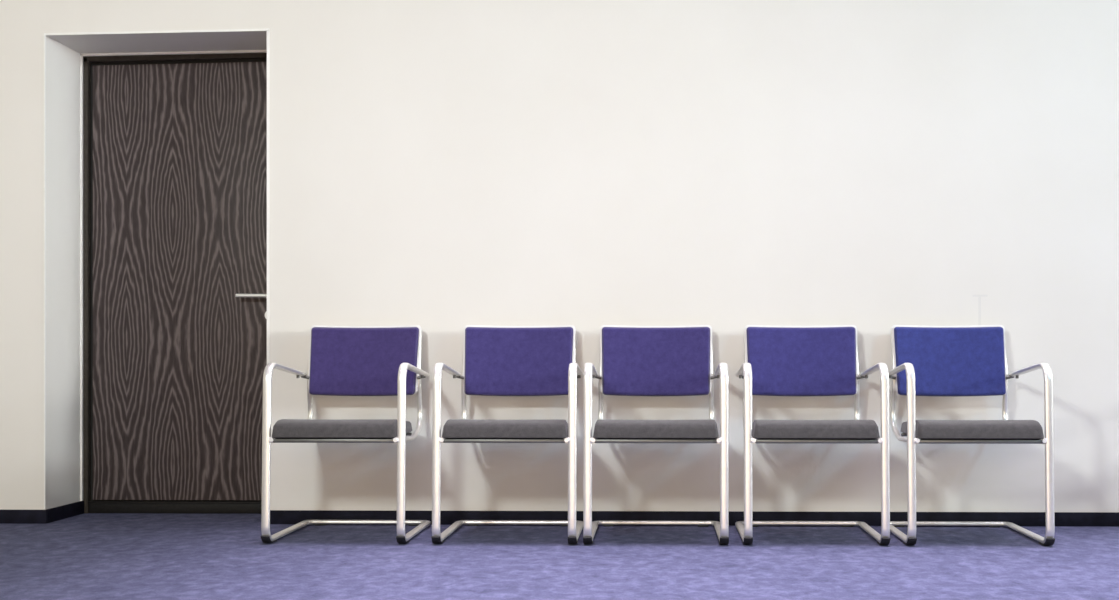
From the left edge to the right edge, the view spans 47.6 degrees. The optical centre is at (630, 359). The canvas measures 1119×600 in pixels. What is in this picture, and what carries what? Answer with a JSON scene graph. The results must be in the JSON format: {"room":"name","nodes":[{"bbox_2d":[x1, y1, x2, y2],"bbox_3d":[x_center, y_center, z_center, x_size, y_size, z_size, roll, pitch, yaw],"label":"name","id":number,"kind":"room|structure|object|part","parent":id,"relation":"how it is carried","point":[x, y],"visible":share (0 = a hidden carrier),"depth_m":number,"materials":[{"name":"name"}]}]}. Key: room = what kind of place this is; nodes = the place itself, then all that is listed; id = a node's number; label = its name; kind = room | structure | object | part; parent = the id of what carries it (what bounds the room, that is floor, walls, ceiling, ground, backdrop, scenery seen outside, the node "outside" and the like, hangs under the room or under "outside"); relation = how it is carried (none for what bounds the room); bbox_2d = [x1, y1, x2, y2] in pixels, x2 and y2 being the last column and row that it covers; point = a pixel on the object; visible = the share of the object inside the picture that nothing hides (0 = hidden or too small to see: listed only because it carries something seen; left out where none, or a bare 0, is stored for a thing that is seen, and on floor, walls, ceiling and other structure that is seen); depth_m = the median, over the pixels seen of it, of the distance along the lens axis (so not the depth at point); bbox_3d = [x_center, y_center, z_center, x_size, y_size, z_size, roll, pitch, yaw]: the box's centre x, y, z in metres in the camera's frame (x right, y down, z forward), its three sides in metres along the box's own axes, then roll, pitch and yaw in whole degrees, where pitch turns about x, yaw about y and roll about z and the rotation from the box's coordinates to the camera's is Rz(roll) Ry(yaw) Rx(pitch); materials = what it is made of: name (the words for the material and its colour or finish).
{"room":"waiting room","nodes":[
{"label":"waiting room","id":0,"kind":"room"},
{"bbox_2d":[0,0,1118,511],"bbox_3d":[1.312,-1.005,5.339,11.600,3.350,0.450,0,0,1],"label":"wall","id":1,"kind":"structure","parent":0,"point":[442,167],"depth_m":5.14,"materials":[{"name":"paint"}]},
{"bbox_2d":[0,510,47,523],"bbox_3d":[-3.441,0.642,5.207,2.102,0.056,0.013,0,0,1],"label":"baseboard","id":2,"kind":"structure","parent":1,"relation":"attached to","point":[6,516],"depth_m":5.18,"materials":[{"name":"black plastic"}]},
{"bbox_2d":[46,501,83,522],"bbox_3d":[-2.393,0.642,5.355,0.013,0.056,0.330,0,0,1],"label":"baseboard reveal","id":3,"kind":"structure","parent":1,"relation":"attached to","point":[77,508],"depth_m":5.34,"materials":[{"name":"black plastic"}]},
{"bbox_2d":[44,28,268,509],"bbox_3d":[-1.941,-0.370,5.183,0.931,1.969,0.006,0,0,1],"label":"trim","id":4,"kind":"structure","parent":1,"relation":"attached to","point":[267,29],"depth_m":5.18,"materials":[{"name":"white paint"}]},
{"bbox_2d":[80,50,266,500],"bbox_3d":[-1.937,-0.367,5.506,0.918,1.962,0.013,0,0,1],"label":"door frame","id":5,"kind":"structure","parent":1,"relation":"attached to","point":[236,51],"depth_m":5.51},
{"bbox_2d":[83,53,266,513],"bbox_3d":[-1.937,-0.339,5.530,0.918,2.018,0.142,0,0,1],"label":"door","id":6,"kind":"structure","parent":1,"relation":"in","point":[175,146],"depth_m":5.52,"materials":[{"name":"brown wood"}]},
{"bbox_3d":[-1.624,-0.278,5.486,0.157,0.044,0.066,0,0,1],"label":"handle","id":7,"kind":"part","parent":6,"relation":"part of","materials":[{"name":"metal"}]},
{"bbox_2d":[270,510,1118,526],"bbox_3d":[2.804,0.642,5.076,8.606,0.056,0.013,0,0,1],"label":"baseboard","id":8,"kind":"structure","parent":1,"relation":"attached to","point":[276,516],"depth_m":5.12,"materials":[{"name":"black plastic"}]},
{"bbox_2d":[0,513,1118,599],"bbox_3d":[1.237,0.720,1.740,12.000,0.100,7.650,0,0,1],"label":"floor","id":9,"kind":"structure","parent":0,"point":[86,556],"depth_m":4.17,"materials":[{"name":"carpet"}]},
{"bbox_2d":[261,325,430,543],"bbox_3d":[-1.071,0.265,4.855,0.525,0.810,0.572,0,0,1],"label":"chair","id":10,"kind":"object","parent":9,"relation":"on","point":[342,360],"visible":1,"depth_m":5.03,"materials":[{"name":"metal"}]},
{"bbox_3d":[-1.322,0.340,4.593,0.031,0.399,0.032,0,0,1],"label":"leg","id":11,"kind":"part","parent":10,"relation":"part of","materials":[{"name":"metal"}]},
{"bbox_3d":[-1.317,0.076,4.831,0.031,0.131,0.477,0,0,1],"label":"armrest","id":12,"kind":"part","parent":10,"relation":"part of","materials":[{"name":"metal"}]},
{"bbox_3d":[-1.072,0.251,4.795,0.455,0.065,0.450,0,0,1],"label":"seat","id":13,"kind":"part","parent":10,"relation":"part of","materials":[{"name":"grey fabric"}]},
{"bbox_3d":[-1.066,0.006,5.058,0.434,0.277,0.093,0,0,1],"label":"backrest","id":14,"kind":"part","parent":10,"relation":"part of","materials":[{"name":"fabric"}]},
{"bbox_3d":[-0.830,0.340,4.583,0.031,0.399,0.032,0,0,1],"label":"leg","id":15,"kind":"part","parent":10,"relation":"part of","materials":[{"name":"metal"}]},
{"bbox_3d":[-0.825,0.076,4.821,0.031,0.131,0.477,0,0,1],"label":"armrest","id":16,"kind":"part","parent":10,"relation":"part of","materials":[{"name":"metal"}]},
{"bbox_2d":[431,325,583,543],"bbox_3d":[-0.451,0.265,4.842,0.525,0.810,0.572,0,0,1],"label":"chair","id":17,"kind":"object","parent":9,"relation":"on","point":[497,360],"visible":1,"depth_m":5.02,"materials":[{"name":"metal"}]},
{"bbox_3d":[-0.702,0.340,4.580,0.031,0.399,0.032,0,0,1],"label":"leg","id":18,"kind":"part","parent":17,"relation":"part of","materials":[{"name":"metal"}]},
{"bbox_3d":[-0.697,0.076,4.818,0.031,0.131,0.477,0,0,1],"label":"armrest","id":19,"kind":"part","parent":17,"relation":"part of","materials":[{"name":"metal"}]},
{"bbox_3d":[-0.452,0.251,4.782,0.455,0.065,0.450,0,0,1],"label":"seat","id":20,"kind":"part","parent":17,"relation":"part of","materials":[{"name":"grey fabric"}]},
{"bbox_3d":[-0.446,0.006,5.045,0.434,0.277,0.093,0,0,1],"label":"backrest","id":21,"kind":"part","parent":17,"relation":"part of","materials":[{"name":"blue fabric"}]},
{"bbox_3d":[-0.210,0.340,4.570,0.031,0.399,0.032,0,0,1],"label":"leg","id":22,"kind":"part","parent":17,"relation":"part of","materials":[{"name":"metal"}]},
{"bbox_3d":[-0.205,0.076,4.808,0.031,0.131,0.477,0,0,1],"label":"armrest","id":23,"kind":"part","parent":17,"relation":"part of","materials":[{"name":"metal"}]},
{"bbox_2d":[583,325,728,544],"bbox_3d":[0.097,0.265,4.831,0.525,0.810,0.572,0,0,1],"label":"chair","id":24,"kind":"object","parent":9,"relation":"on","point":[633,360],"visible":1,"depth_m":5.01,"materials":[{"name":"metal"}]},
{"bbox_3d":[-0.154,0.340,4.569,0.031,0.399,0.032,0,0,1],"label":"leg","id":25,"kind":"part","parent":24,"relation":"part of","materials":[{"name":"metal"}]},
{"bbox_3d":[-0.149,0.076,4.806,0.031,0.131,0.477,0,0,1],"label":"armrest","id":26,"kind":"part","parent":24,"relation":"part of","materials":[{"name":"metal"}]},
{"bbox_3d":[0.096,0.251,4.771,0.455,0.065,0.450,0,0,1],"label":"seat","id":27,"kind":"part","parent":24,"relation":"part of","materials":[{"name":"grey fabric"}]},
{"bbox_3d":[0.101,0.006,5.033,0.434,0.277,0.093,0,0,1],"label":"backrest","id":28,"kind":"part","parent":24,"relation":"part of","materials":[{"name":"blue fabric"}]},
{"bbox_3d":[0.343,0.076,4.796,0.031,0.131,0.477,0,0,1],"label":"armrest","id":29,"kind":"part","parent":24,"relation":"part of","materials":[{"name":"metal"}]},
{"bbox_3d":[0.338,0.340,4.559,0.031,0.399,0.032,0,0,1],"label":"leg","id":30,"kind":"part","parent":24,"relation":"part of","materials":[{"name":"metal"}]},
{"bbox_2d":[735,325,890,544],"bbox_3d":[0.675,0.265,4.819,0.525,0.810,0.572,0,0,1],"label":"chair","id":31,"kind":"object","parent":9,"relation":"on","point":[778,360],"visible":1,"depth_m":4.99,"materials":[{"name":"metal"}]},
{"bbox_3d":[0.428,0.076,4.794,0.031,0.131,0.477,0,0,1],"label":"armrest","id":32,"kind":"part","parent":31,"relation":"part of","materials":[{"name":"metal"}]},
{"bbox_3d":[0.423,0.340,4.557,0.031,0.399,0.032,0,0,1],"label":"leg","id":33,"kind":"part","parent":31,"relation":"part of","materials":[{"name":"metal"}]},
{"bbox_3d":[0.679,0.006,5.021,0.434,0.277,0.093,0,0,1],"label":"backrest","id":34,"kind":"part","parent":31,"relation":"part of","materials":[{"name":"fabric"}]},
{"bbox_3d":[0.674,0.251,4.759,0.455,0.065,0.450,0,0,1],"label":"seat","id":35,"kind":"part","parent":31,"relation":"part of","materials":[{"name":"grey fabric"}]},
{"bbox_3d":[0.920,0.076,4.784,0.031,0.131,0.477,0,0,1],"label":"armrest","id":36,"kind":"part","parent":31,"relation":"part of","materials":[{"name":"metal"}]},
{"bbox_3d":[0.915,0.340,4.547,0.031,0.399,0.032,0,0,1],"label":"leg","id":37,"kind":"part","parent":31,"relation":"part of","materials":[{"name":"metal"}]},
{"bbox_2d":[888,325,1054,545],"bbox_3d":[1.261,0.265,4.806,0.525,0.810,0.572,0,0,1],"label":"chair","id":38,"kind":"object","parent":9,"relation":"on","point":[926,360],"visible":0.99,"depth_m":4.98,"materials":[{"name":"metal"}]},
{"bbox_3d":[1.014,0.076,4.782,0.031,0.131,0.477,0,0,1],"label":"armrest","id":39,"kind":"part","parent":38,"relation":"part of","materials":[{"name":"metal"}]},
{"bbox_3d":[1.009,0.340,4.545,0.031,0.399,0.032,0,0,1],"label":"leg","id":40,"kind":"part","parent":38,"relation":"part of","materials":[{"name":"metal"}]},
{"bbox_3d":[1.265,0.006,5.009,0.434,0.277,0.093,0,0,1],"label":"backrest","id":41,"kind":"part","parent":38,"relation":"part of","materials":[{"name":"fabric"}]},
{"bbox_3d":[1.260,0.251,4.747,0.455,0.065,0.450,0,0,1],"label":"seat","id":42,"kind":"part","parent":38,"relation":"part of","materials":[{"name":"grey fabric"}]},
{"bbox_3d":[1.506,0.076,4.772,0.031,0.131,0.477,0,0,1],"label":"armrest","id":43,"kind":"part","parent":38,"relation":"part of","materials":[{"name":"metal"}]},
{"bbox_3d":[1.501,0.340,4.534,0.031,0.399,0.032,0,0,1],"label":"leg","id":44,"kind":"part","parent":38,"relation":"part of","materials":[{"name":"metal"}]}
]}

